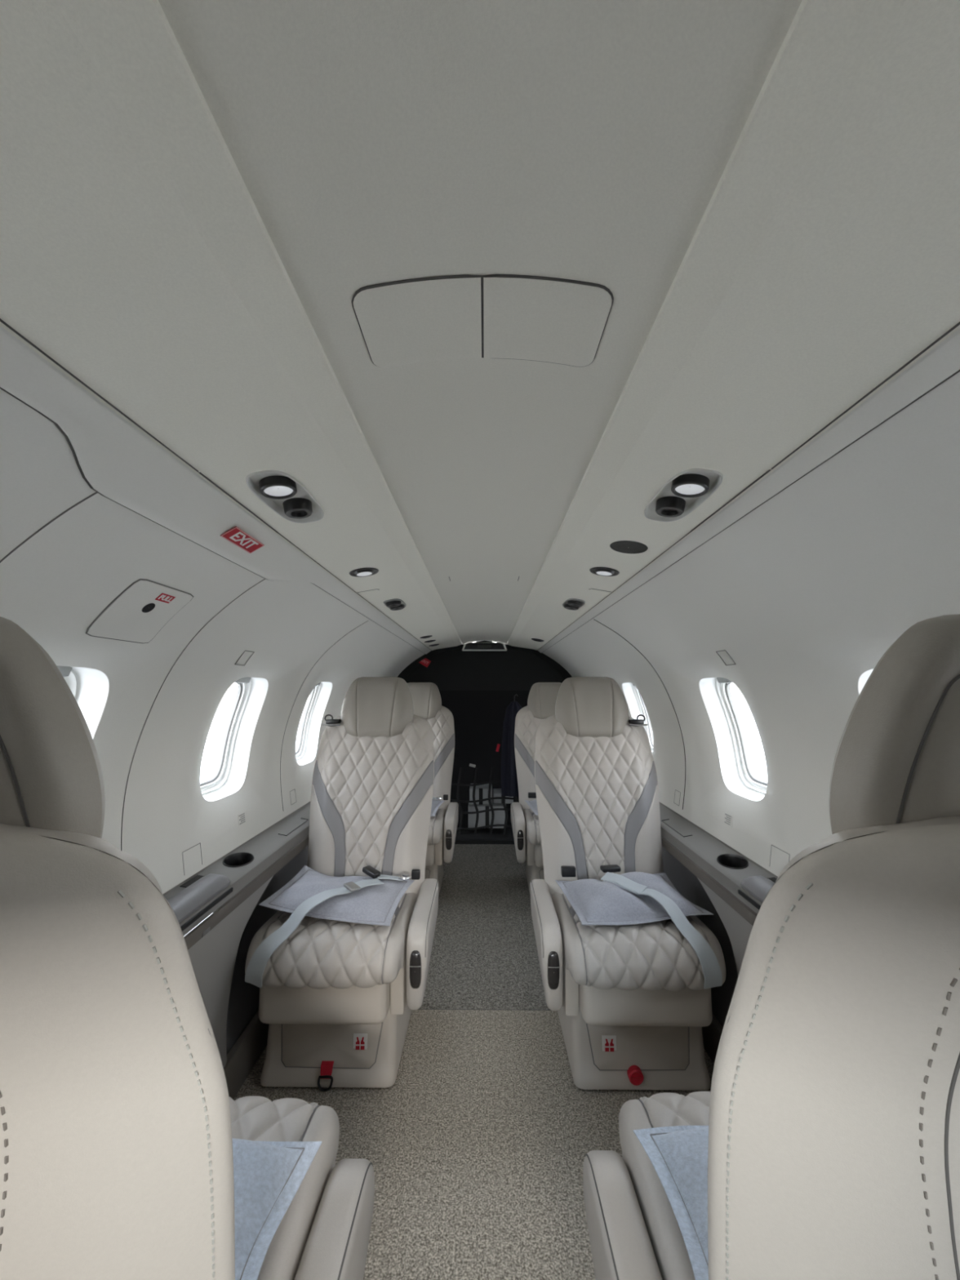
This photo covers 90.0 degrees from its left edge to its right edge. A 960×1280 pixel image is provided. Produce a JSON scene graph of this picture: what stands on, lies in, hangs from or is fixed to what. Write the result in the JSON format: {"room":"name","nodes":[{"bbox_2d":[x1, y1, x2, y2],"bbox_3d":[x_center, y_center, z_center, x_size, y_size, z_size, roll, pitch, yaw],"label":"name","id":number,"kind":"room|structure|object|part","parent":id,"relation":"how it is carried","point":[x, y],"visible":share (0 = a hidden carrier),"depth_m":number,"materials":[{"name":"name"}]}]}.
{"room":"aircraft cabin","nodes":[
{"label":"aircraft cabin","id":0,"kind":"room"},
{"bbox_2d":[0,325,429,893],"bbox_3d":[-0.574,0.287,1.645,0.387,0.818,3.920,0,-6,1],"label":"wall","id":1,"kind":"structure","parent":0,"point":[68,550],"depth_m":1.03,"materials":[{"name":"plastic"}]},
{"bbox_2d":[57,666,109,738],"bbox_3d":[-0.776,0.218,0.789,0.151,0.366,0.275,0,-6,1],"label":"window","id":2,"kind":"structure","parent":1,"relation":"in","point":[89,687],"depth_m":0.92,"materials":[{"name":"white glass"}]},
{"bbox_2d":[57,666,72,676],"bbox_3d":[-0.759,0.050,0.807,0.018,0.020,0.155,0,-6,1],"label":"shade","id":3,"kind":"object","parent":2,"relation":"attached to","point":[66,671],"depth_m":0.87,"materials":[{"name":"grey plastic"}]},
{"bbox_2d":[85,578,193,643],"bbox_3d":[-0.602,-0.048,0.861,0.089,0.097,0.154,0,-6,1],"label":"access panel","id":4,"kind":"object","parent":1,"relation":"attached to","point":[123,619],"visible":1,"depth_m":0.85,"materials":[{"name":"grey plastic"}]},
{"bbox_2d":[155,593,175,603],"bbox_3d":[-0.574,-0.076,0.876,0.013,0.012,0.036,0,-6,1],"label":"sign","id":5,"kind":"object","parent":4,"relation":"attached to","point":[164,597],"visible":1,"depth_m":0.87,"materials":[{"name":"red plastic"}]},
{"bbox_2d":[0,329,431,653],"bbox_3d":[-0.424,-0.092,1.684,0.086,0.050,3.920,0,-6,1],"label":"trim","id":6,"kind":"structure","parent":1,"relation":"attached to","point":[116,461],"depth_m":0.62,"materials":[{"name":"plastic"}]},
{"bbox_2d":[200,677,268,801],"bbox_3d":[-0.769,0.291,1.465,0.151,0.366,0.275,0,-6,1],"label":"window","id":7,"kind":"structure","parent":1,"relation":"in","point":[229,775],"depth_m":1.57,"materials":[{"name":"white glass"}]},
{"bbox_3d":[-0.801,0.283,1.466,0.088,0.335,0.224,0,-6,1],"label":"frame","id":8,"kind":"part","parent":7,"relation":"part of","materials":[{"name":"white plastic"}]},
{"bbox_2d":[235,677,251,683],"bbox_3d":[-0.753,0.122,1.483,0.018,0.020,0.155,0,-6,1],"label":"shade","id":9,"kind":"object","parent":7,"relation":"attached to","point":[245,680],"depth_m":1.53,"materials":[{"name":"grey plastic"}]},
{"bbox_2d":[220,526,264,553],"bbox_3d":[-0.426,-0.179,0.866,0.027,0.017,0.104,0,-6,1],"label":"exit sign","id":10,"kind":"object","parent":1,"relation":"attached to","point":[235,535],"visible":1,"depth_m":0.86,"materials":[{"name":"red plastic"}]},
{"bbox_2d":[238,811,247,825],"bbox_3d":[-0.736,0.553,1.487,0.005,0.032,0.050,0,-6,1],"label":"placard","id":11,"kind":"object","parent":1,"relation":"attached to","point":[242,819],"visible":1,"depth_m":1.49,"materials":[{"name":"plastic"}]},
{"bbox_2d":[295,681,332,765],"bbox_3d":[-0.762,0.362,2.131,0.151,0.366,0.275,0,-6,1],"label":"window","id":12,"kind":"structure","parent":1,"relation":"in","point":[306,750],"depth_m":2.25,"materials":[{"name":"white glass"}]},
{"bbox_3d":[-0.794,0.354,2.132,0.088,0.335,0.224,0,-6,1],"label":"frame","id":13,"kind":"part","parent":12,"relation":"part of","materials":[{"name":"white plastic"}]},
{"bbox_2d":[233,844,714,1279],"bbox_3d":[0.015,1.272,1.534,1.440,0.004,3.920,0,-6,1],"label":"floor","id":14,"kind":"structure","parent":0,"point":[481,1139],"depth_m":1.26,"materials":[{"name":"carpet"}]},
{"bbox_2d":[0,616,374,1279],"bbox_3d":[-0.406,0.580,0.522,0.487,1.154,0.658,0,-6,1],"label":"seat","id":15,"kind":"object","parent":14,"relation":"on","point":[119,1120],"visible":0.96,"depth_m":0.32,"materials":[{"name":"leather"}]},
{"bbox_3d":[-0.423,0.111,0.336,0.242,0.181,0.073,0,-6,1],"label":"panel","id":16,"kind":"part","parent":15,"relation":"part of","materials":[{"name":"leather"}]},
{"bbox_3d":[-0.420,0.420,0.375,0.445,0.600,0.267,0,-6,1],"label":"quilted panel","id":17,"kind":"part","parent":15,"relation":"part of","materials":[{"name":"leather"}]},
{"bbox_3d":[-0.420,0.448,0.347,0.452,0.662,0.280,0,-6,1],"label":"backrest","id":18,"kind":"part","parent":15,"relation":"part of","materials":[{"name":"leather"}]},
{"bbox_2d":[228,1095,318,1141],"bbox_3d":[-0.437,0.788,0.627,0.344,0.137,0.406,0,-6,1],"label":"cushion","id":19,"kind":"object","parent":15,"relation":"on","point":[253,1117],"depth_m":0.74,"materials":[{"name":"leather"}]},
{"bbox_2d":[231,1137,321,1279],"bbox_3d":[-0.419,0.681,0.589,0.385,0.060,0.200,0,-8,2],"label":"pillow","id":20,"kind":"object","parent":15,"relation":"on","point":[268,1175],"visible":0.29,"depth_m":0.60,"materials":[{"name":"blue fabric"}]},
{"bbox_3d":[-0.192,0.871,0.567,0.061,0.247,0.344,0,-6,1],"label":"armrest","id":21,"kind":"part","parent":15,"relation":"part of","materials":[{"name":"leather"}]},
{"bbox_2d":[162,800,311,1099],"bbox_3d":[-0.673,0.937,1.566,0.112,0.668,3.900,0,-6,1],"label":"ledge","id":22,"kind":"object","parent":14,"relation":"on","point":[233,887],"visible":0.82,"depth_m":1.31,"materials":[{"name":"grey plastic"}]},
{"bbox_3d":[-0.678,0.833,0.544,0.088,0.436,1.846,0,-6,1],"label":"panel","id":23,"kind":"part","parent":22,"relation":"part of","materials":[{"name":"grey plastic"}]},
{"bbox_3d":[-0.681,1.211,1.537,0.030,0.118,3.900,0,-6,1],"label":"skirting","id":24,"kind":"part","parent":22,"relation":"part of","materials":[{"name":"grey"}]},
{"bbox_2d":[244,676,438,1091],"bbox_3d":[-0.386,0.694,1.590,0.487,1.154,0.663,0,-6,1],"label":"seat","id":25,"kind":"object","parent":14,"relation":"on","point":[338,998],"visible":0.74,"depth_m":1.37,"materials":[{"name":"leather"}]},
{"bbox_3d":[-0.428,0.981,1.354,0.350,0.130,0.130,0,-6,1],"label":"leg panel","id":26,"kind":"part","parent":25,"relation":"part of","materials":[{"name":"beige leather"}]},
{"bbox_2d":[260,911,395,989],"bbox_3d":[-0.420,0.875,1.447,0.344,0.137,0.406,0,-6,1],"label":"cushion","id":27,"kind":"object","parent":25,"relation":"on","point":[313,953],"depth_m":1.27,"materials":[{"name":"leather"}]},
{"bbox_3d":[-0.424,1.142,1.362,0.289,0.122,0.021,0,-6,1],"label":"storage panel","id":28,"kind":"part","parent":25,"relation":"part of","materials":[{"name":"beige plastic"}]},
{"bbox_2d":[258,865,414,926],"bbox_3d":[-0.419,0.773,1.468,0.381,0.060,0.275,-1,-6,6],"label":"pillow","id":29,"kind":"object","parent":25,"relation":"on","point":[372,904],"visible":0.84,"depth_m":1.41,"materials":[{"name":"fabric"}]},
{"bbox_3d":[-0.397,0.603,1.792,0.452,0.662,0.280,0,-6,1],"label":"backrest","id":30,"kind":"part","parent":25,"relation":"part of","materials":[{"name":"leather"}]},
{"bbox_3d":[-0.397,0.569,1.770,0.445,0.600,0.267,0,-6,1],"label":"quilted panel","id":31,"kind":"part","parent":25,"relation":"part of","materials":[{"name":"leather"}]},
{"bbox_2d":[397,893,405,907],"bbox_3d":[-0.265,0.841,1.568,0.037,0.010,0.170,0,-6,1],"label":"cushion","id":32,"kind":"object","parent":25,"relation":"on","point":[402,904],"depth_m":1.52,"materials":[{"name":"leather"}]},
{"bbox_3d":[-0.174,0.934,1.487,0.061,0.247,0.344,0,-6,1],"label":"armrest","id":33,"kind":"part","parent":25,"relation":"part of","materials":[{"name":"leather"}]},
{"bbox_2d":[407,682,458,896],"bbox_3d":[-0.369,0.817,2.743,0.487,1.154,0.663,0,-6,1],"label":"seat","id":34,"kind":"object","parent":14,"relation":"on","point":[426,697],"visible":0.27,"depth_m":2.83,"materials":[{"name":"leather"}]},
{"bbox_3d":[-0.407,1.265,2.515,0.289,0.122,0.021,0,-6,1],"label":"storage panel","id":35,"kind":"part","parent":34,"relation":"part of","materials":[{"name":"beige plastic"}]},
{"bbox_3d":[-0.411,1.104,2.507,0.350,0.130,0.130,0,-6,1],"label":"leg panel","id":36,"kind":"part","parent":34,"relation":"part of","materials":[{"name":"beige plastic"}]},
{"bbox_2d":[426,814,435,845],"bbox_3d":[-0.403,0.998,2.600,0.344,0.137,0.406,0,-6,1],"label":"cushion","id":37,"kind":"object","parent":34,"relation":"on","point":[432,831],"depth_m":2.42,"materials":[{"name":"leather"}]},
{"bbox_2d":[430,799,444,816],"bbox_3d":[-0.403,0.897,2.621,0.381,0.060,0.275,-1,-6,6],"label":"pillow","id":38,"kind":"object","parent":34,"relation":"on","point":[436,804],"visible":0.17,"depth_m":2.62,"materials":[{"name":"fabric"}]},
{"bbox_3d":[-0.380,0.692,2.924,0.445,0.600,0.267,0,-6,1],"label":"quilted panel","id":39,"kind":"part","parent":34,"relation":"part of","materials":[{"name":"leather"}]},
{"bbox_3d":[-0.157,1.058,2.640,0.061,0.247,0.344,0,-6,1],"label":"armrest","id":40,"kind":"part","parent":34,"relation":"part of","materials":[{"name":"leather"}]},
{"bbox_2d":[511,682,561,894],"bbox_3d":[0.421,0.816,2.736,0.487,1.154,0.662,0,-6,1],"label":"seat","id":41,"kind":"object","parent":14,"relation":"on","point":[542,697],"visible":0.33,"depth_m":2.83,"materials":[{"name":"leather"}]},
{"bbox_3d":[0.208,1.057,2.636,0.061,0.247,0.344,0,-6,1],"label":"armrest","id":42,"kind":"part","parent":41,"relation":"part of","materials":[{"name":"leather"}]},
{"bbox_3d":[0.436,0.691,2.916,0.445,0.600,0.267,0,-6,1],"label":"quilted panel","id":43,"kind":"part","parent":41,"relation":"part of","materials":[{"name":"leather"}]},
{"bbox_2d":[524,799,537,815],"bbox_3d":[0.457,0.892,2.613,0.380,0.075,0.275,1,-6,-6],"label":"pillow","id":44,"kind":"object","parent":41,"relation":"on","point":[532,804],"visible":0.1,"depth_m":2.63,"materials":[{"name":"fabric"}]},
{"bbox_2d":[533,813,542,845],"bbox_3d":[0.453,0.997,2.592,0.344,0.137,0.406,0,-6,1],"label":"cushion","id":45,"kind":"object","parent":41,"relation":"on","point":[536,832],"depth_m":2.41,"materials":[{"name":"leather"}]},
{"bbox_3d":[0.459,1.103,2.499,0.350,0.130,0.130,0,-6,1],"label":"leg panel","id":46,"kind":"part","parent":41,"relation":"part of","materials":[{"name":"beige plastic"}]},
{"bbox_3d":[0.456,1.264,2.507,0.289,0.122,0.021,0,-6,1],"label":"storage panel","id":47,"kind":"part","parent":41,"relation":"part of","materials":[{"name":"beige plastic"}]},
{"bbox_2d":[529,676,725,1090],"bbox_3d":[0.415,0.693,1.582,0.487,1.154,0.662,0,-6,1],"label":"seat","id":48,"kind":"object","parent":14,"relation":"on","point":[633,1003],"visible":0.8,"depth_m":1.36,"materials":[{"name":"leather"}]},
{"bbox_3d":[0.201,0.934,1.483,0.061,0.247,0.344,0,-6,1],"label":"armrest","id":49,"kind":"part","parent":48,"relation":"part of","materials":[{"name":"leather"}]},
{"bbox_2d":[563,893,572,908],"bbox_3d":[0.294,0.840,1.562,0.037,0.010,0.170,0,-6,1],"label":"cushion","id":50,"kind":"object","parent":48,"relation":"on","point":[566,904],"depth_m":1.51,"materials":[{"name":"fabric"}]},
{"bbox_3d":[0.429,0.568,1.762,0.445,0.600,0.267,0,-6,1],"label":"quilted panel","id":51,"kind":"part","parent":48,"relation":"part of","materials":[{"name":"leather"}]},
{"bbox_3d":[0.429,0.602,1.784,0.452,0.662,0.280,0,-6,1],"label":"backrest","id":52,"kind":"part","parent":48,"relation":"part of","materials":[{"name":"leather"}]},
{"bbox_2d":[555,871,713,924],"bbox_3d":[0.450,0.769,1.460,0.380,0.075,0.275,1,-6,-6],"label":"pillow","id":53,"kind":"object","parent":48,"relation":"on","point":[594,901],"visible":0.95,"depth_m":1.38,"materials":[{"name":"fabric"}]},
{"bbox_3d":[0.449,1.141,1.353,0.289,0.122,0.021,0,-6,1],"label":"storage panel","id":54,"kind":"part","parent":48,"relation":"part of","materials":[{"name":"beige plastic"}]},
{"bbox_2d":[573,913,709,991],"bbox_3d":[0.446,0.874,1.438,0.344,0.137,0.406,0,-6,1],"label":"cushion","id":55,"kind":"object","parent":48,"relation":"on","point":[664,955],"depth_m":1.26,"materials":[{"name":"leather"}]},
{"bbox_3d":[0.452,0.980,1.345,0.350,0.130,0.130,0,-6,1],"label":"leg panel","id":56,"kind":"part","parent":48,"relation":"part of","materials":[{"name":"beige leather"}]},
{"bbox_2d":[659,802,777,1064],"bbox_3d":[0.702,0.936,1.553,0.112,0.668,3.900,0,-6,1],"label":"ledge","id":57,"kind":"object","parent":14,"relation":"on","point":[708,873],"visible":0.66,"depth_m":1.41,"materials":[{"name":"grey plastic"}]},
{"bbox_3d":[0.709,1.209,1.523,0.030,0.118,3.900,0,-6,1],"label":"skirting","id":58,"kind":"part","parent":57,"relation":"part of","materials":[{"name":"grey plastic"}]},
{"bbox_3d":[0.686,0.831,0.531,0.088,0.436,1.846,0,-6,1],"label":"panel","id":59,"kind":"part","parent":57,"relation":"part of","materials":[{"name":"grey plastic"}]},
{"bbox_2d":[582,613,959,1279],"bbox_3d":[0.400,0.581,0.531,0.487,1.154,0.658,0,-6,1],"label":"seat","id":60,"kind":"object","parent":14,"relation":"on","point":[831,1110],"visible":0.96,"depth_m":0.33,"materials":[{"name":"leather"}]},
{"bbox_3d":[0.188,0.872,0.580,0.061,0.247,0.344,0,-6,1],"label":"armrest","id":61,"kind":"part","parent":60,"relation":"part of","materials":[{"name":"leather"}]},
{"bbox_2d":[633,1125,708,1279],"bbox_3d":[0.416,0.679,0.599,0.385,0.062,0.200,0,-8,-2],"label":"pillow","id":62,"kind":"object","parent":60,"relation":"on","point":[678,1154],"visible":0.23,"depth_m":0.61,"materials":[{"name":"blue fabric"}]},
{"bbox_2d":[640,1091,711,1127],"bbox_3d":[0.434,0.789,0.635,0.344,0.137,0.406,0,-6,1],"label":"cushion","id":63,"kind":"object","parent":60,"relation":"on","point":[665,1108],"depth_m":0.75,"materials":[{"name":"leather"}]},
{"bbox_3d":[0.411,0.449,0.355,0.452,0.662,0.280,0,-6,1],"label":"backrest","id":64,"kind":"part","parent":60,"relation":"part of","materials":[{"name":"leather"}]},
{"bbox_3d":[0.411,0.421,0.384,0.445,0.600,0.267,0,-6,1],"label":"quilted panel","id":65,"kind":"part","parent":60,"relation":"part of","materials":[{"name":"leather"}]},
{"bbox_3d":[0.410,0.112,0.345,0.242,0.181,0.073,0,-6,1],"label":"panel","id":66,"kind":"part","parent":60,"relation":"part of","materials":[{"name":"leather"}]},
{"bbox_2d":[0,0,959,650],"bbox_3d":[0.015,-0.159,1.686,0.790,0.078,3.920,0,-6,1],"label":"ceiling","id":67,"kind":"structure","parent":0,"point":[197,197],"depth_m":0.36,"materials":[{"name":"plastic"}]},
{"bbox_3d":[-0.286,-0.137,1.687,0.189,0.034,3.920,0,-6,1],"label":"panel","id":68,"kind":"part","parent":67,"relation":"part of","materials":[{"name":"plastic"}]},
{"bbox_2d":[245,470,324,523],"bbox_3d":[-0.315,-0.236,0.790,0.076,0.035,0.202,0,-6,0],"label":"pod","id":69,"kind":"object","parent":67,"relation":"attached to","point":[282,493],"visible":0.98,"depth_m":0.77,"materials":[{"name":"white plastic"}]},
{"bbox_2d":[349,567,378,577],"bbox_3d":[-0.308,-0.179,1.274,0.076,0.016,0.078,-1,-6,7],"label":"recessed light","id":70,"kind":"object","parent":67,"relation":"in","point":[365,571],"visible":1,"depth_m":1.26,"materials":[{"name":"black"}]},
{"bbox_2d":[383,598,406,610],"bbox_3d":[-0.307,-0.125,1.736,0.067,0.022,0.176,0,-6,0],"label":"air vent","id":71,"kind":"object","parent":67,"relation":"attached to","point":[395,604],"visible":1,"depth_m":1.70,"materials":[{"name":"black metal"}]},
{"bbox_2d":[420,635,431,638],"bbox_3d":[-0.310,-0.017,2.761,0.071,0.016,0.064,-1,-6,6],"label":"ceiling vent","id":72,"kind":"object","parent":67,"relation":"in","point":[429,636],"visible":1,"depth_m":2.74,"materials":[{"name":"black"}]},
{"bbox_2d":[351,274,613,368],"bbox_3d":[0.003,-0.318,0.488,0.245,0.018,0.109,0,-6,1],"label":"ceiling hatch","id":73,"kind":"object","parent":67,"relation":"attached to","point":[466,316],"visible":1,"depth_m":0.48,"materials":[{"name":"plastic"}]},
{"bbox_2d":[462,642,506,651],"bbox_3d":[0.033,0.050,3.561,0.330,0.056,0.108,0,-6,1],"label":"ceiling vent panel","id":74,"kind":"object","parent":67,"relation":"attached to","point":[469,646],"visible":1,"depth_m":3.51,"materials":[{"name":"plastic"}]},
{"bbox_2d":[531,638,543,641],"bbox_3d":[0.352,0.000,2.933,0.078,0.019,0.080,1,-6,-6],"label":"ceiling vent","id":75,"kind":"object","parent":67,"relation":"in","point":[533,639],"visible":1,"depth_m":2.91,"materials":[{"name":"black"}]},
{"bbox_2d":[562,598,585,609],"bbox_3d":[0.337,-0.126,1.730,0.067,0.022,0.176,0,-6,0],"label":"air vent","id":76,"kind":"object","parent":67,"relation":"attached to","point":[571,603],"visible":1,"depth_m":1.69,"materials":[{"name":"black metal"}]},
{"bbox_2d":[589,566,619,576],"bbox_3d":[0.329,-0.180,1.268,0.076,0.016,0.078,1,-6,-6],"label":"recessed light","id":77,"kind":"object","parent":67,"relation":"in","point":[605,571],"visible":1,"depth_m":1.26,"materials":[{"name":"black"}]},
{"bbox_2d":[609,540,648,553],"bbox_3d":[0.326,-0.203,1.054,0.079,0.016,0.080,1,-6,-6],"label":"ceiling speaker","id":78,"kind":"object","parent":67,"relation":"attached to","point":[623,546],"visible":1,"depth_m":1.05,"materials":[{"name":"grey"}]},
{"bbox_2d":[644,467,723,521],"bbox_3d":[0.326,-0.236,0.783,0.076,0.035,0.202,0,-6,0],"label":"pod","id":79,"kind":"object","parent":67,"relation":"attached to","point":[688,489],"visible":0.97,"depth_m":0.77,"materials":[{"name":"white plastic"}]},
{"bbox_3d":[0.315,-0.138,1.681,0.189,0.034,3.920,0,-6,1],"label":"panel","id":80,"kind":"part","parent":67,"relation":"part of","materials":[{"name":"plastic"}]},
{"bbox_2d":[404,648,564,844],"bbox_3d":[0.039,0.796,4.027,1.520,1.479,0.962,0,-6,1],"label":"wall","id":81,"kind":"structure","parent":0,"point":[478,716],"depth_m":3.80,"materials":[{"name":"black"}]},
{"bbox_2d":[418,657,431,666],"bbox_3d":[-0.411,0.162,3.577,0.093,0.086,0.005,0,-6,1],"label":"exit sign","id":82,"kind":"object","parent":81,"relation":"attached to","point":[425,662],"visible":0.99,"depth_m":3.58,"materials":[{"name":"red plastic"}]},
{"bbox_2d":[449,767,519,834],"bbox_3d":[0.046,1.255,3.752,0.661,0.503,0.030,0,-6,1],"label":"net","id":83,"kind":"object","parent":81,"relation":"attached to","point":[461,812],"visible":0.64,"depth_m":3.74,"materials":[{"name":"black fabric"}]},
{"bbox_2d":[397,640,571,679],"bbox_3d":[0.033,0.441,3.533,1.519,0.875,0.060,0,-6,1],"label":"trim","id":84,"kind":"structure","parent":81,"relation":"attached to","point":[406,671],"depth_m":3.56,"materials":[{"name":"black"}]},
{"bbox_2d":[467,800,506,828],"bbox_3d":[0.058,1.404,3.872,0.300,0.170,0.202,0,-6,1],"label":"carton","id":85,"kind":"object","parent":81,"relation":"in","point":[485,818],"visible":0.5,"depth_m":3.77,"materials":[{"name":"grey cardboard"}]},
{"bbox_2d":[469,783,492,804],"bbox_3d":[0.008,1.255,3.918,0.180,0.125,0.202,0,-6,1],"label":"carton","id":86,"kind":"object","parent":85,"relation":"on","point":[481,791],"visible":0.8,"depth_m":3.82,"materials":[{"name":"grey cardboard"}]},
{"bbox_2d":[493,788,513,804],"bbox_3d":[0.188,1.281,3.944,0.160,0.080,0.202,0,-6,1],"label":"carton","id":87,"kind":"object","parent":85,"relation":"on","point":[496,792],"visible":0.36,"depth_m":3.85,"materials":[{"name":"grey cardboard"}]},
{"bbox_2d":[495,743,500,751],"bbox_3d":[0.141,0.843,3.751,0.035,0.062,0.006,0,-6,1],"label":"luggage tag","id":88,"kind":"object","parent":81,"relation":"attached to","point":[498,744],"visible":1,"depth_m":3.75,"materials":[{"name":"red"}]},
{"bbox_2d":[500,693,522,796],"bbox_3d":[0.271,0.811,3.734,0.221,0.779,0.109,0,-6,1],"label":"coat","id":89,"kind":"object","parent":81,"relation":"hanging from","point":[509,786],"visible":0.71,"depth_m":3.69,"materials":[{"name":"black fabric"}]},
{"bbox_2d":[539,328,959,876],"bbox_3d":[0.603,0.286,1.633,0.387,0.818,3.920,0,-6,1],"label":"wall","id":90,"kind":"structure","parent":0,"point":[802,596],"depth_m":0.98,"materials":[{"name":"plastic"}]},
{"bbox_2d":[622,682,653,753],"bbox_3d":[0.804,0.387,2.365,0.151,0.366,0.275,0,-6,1],"label":"window","id":91,"kind":"structure","parent":90,"relation":"in","point":[635,702],"depth_m":2.49,"materials":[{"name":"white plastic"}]},
{"bbox_3d":[0.835,0.379,2.365,0.088,0.335,0.224,0,-6,1],"label":"frame","id":92,"kind":"part","parent":91,"relation":"part of","materials":[{"name":"white plastic"}]},
{"bbox_2d":[724,812,733,826],"bbox_3d":[0.762,0.551,1.472,0.005,0.032,0.050,0,-6,1],"label":"placard","id":93,"kind":"object","parent":90,"relation":"attached to","point":[728,819],"visible":1,"depth_m":1.47,"materials":[{"name":"plastic"}]},
{"bbox_2d":[699,677,767,800],"bbox_3d":[0.795,0.291,1.470,0.151,0.366,0.275,0,-6,1],"label":"window","id":94,"kind":"structure","parent":90,"relation":"in","point":[738,775],"depth_m":1.58,"materials":[{"name":"white glass"}]},
{"bbox_2d":[716,677,732,683],"bbox_3d":[0.778,0.122,1.488,0.018,0.020,0.155,0,-6,1],"label":"shade","id":95,"kind":"object","parent":94,"relation":"attached to","point":[719,680],"depth_m":1.53,"materials":[{"name":"grey plastic"}]},
{"bbox_3d":[0.826,0.283,1.470,0.088,0.335,0.224,0,-6,1],"label":"frame","id":96,"kind":"part","parent":94,"relation":"part of","materials":[{"name":"white plastic"}]},
{"bbox_2d":[537,333,959,653],"bbox_3d":[0.424,-0.110,1.677,0.027,0.015,3.920,0,-6,1],"label":"trim","id":97,"kind":"structure","parent":90,"relation":"attached to","point":[944,363],"depth_m":0.57,"materials":[{"name":"plastic"}]},
{"bbox_2d":[857,669,873,693],"bbox_3d":[0.788,0.218,0.788,0.151,0.366,0.275,0,-6,1],"label":"window","id":98,"kind":"structure","parent":90,"relation":"in","point":[864,677],"depth_m":0.92,"materials":[{"name":"white glass"}]},
{"label":"outside","id":99,"kind":"structure","parent":0,"visible":0},
{"bbox_2d":[186,706,767,934],"bbox_3d":[-0.002,2.431,-0.259,160.000,0.010,160.000,0,-6,1],"label":"sky","id":100,"kind":"structure","parent":99,"point":[211,752],"depth_m":22.72,"materials":[{"name":"white"}]}
]}

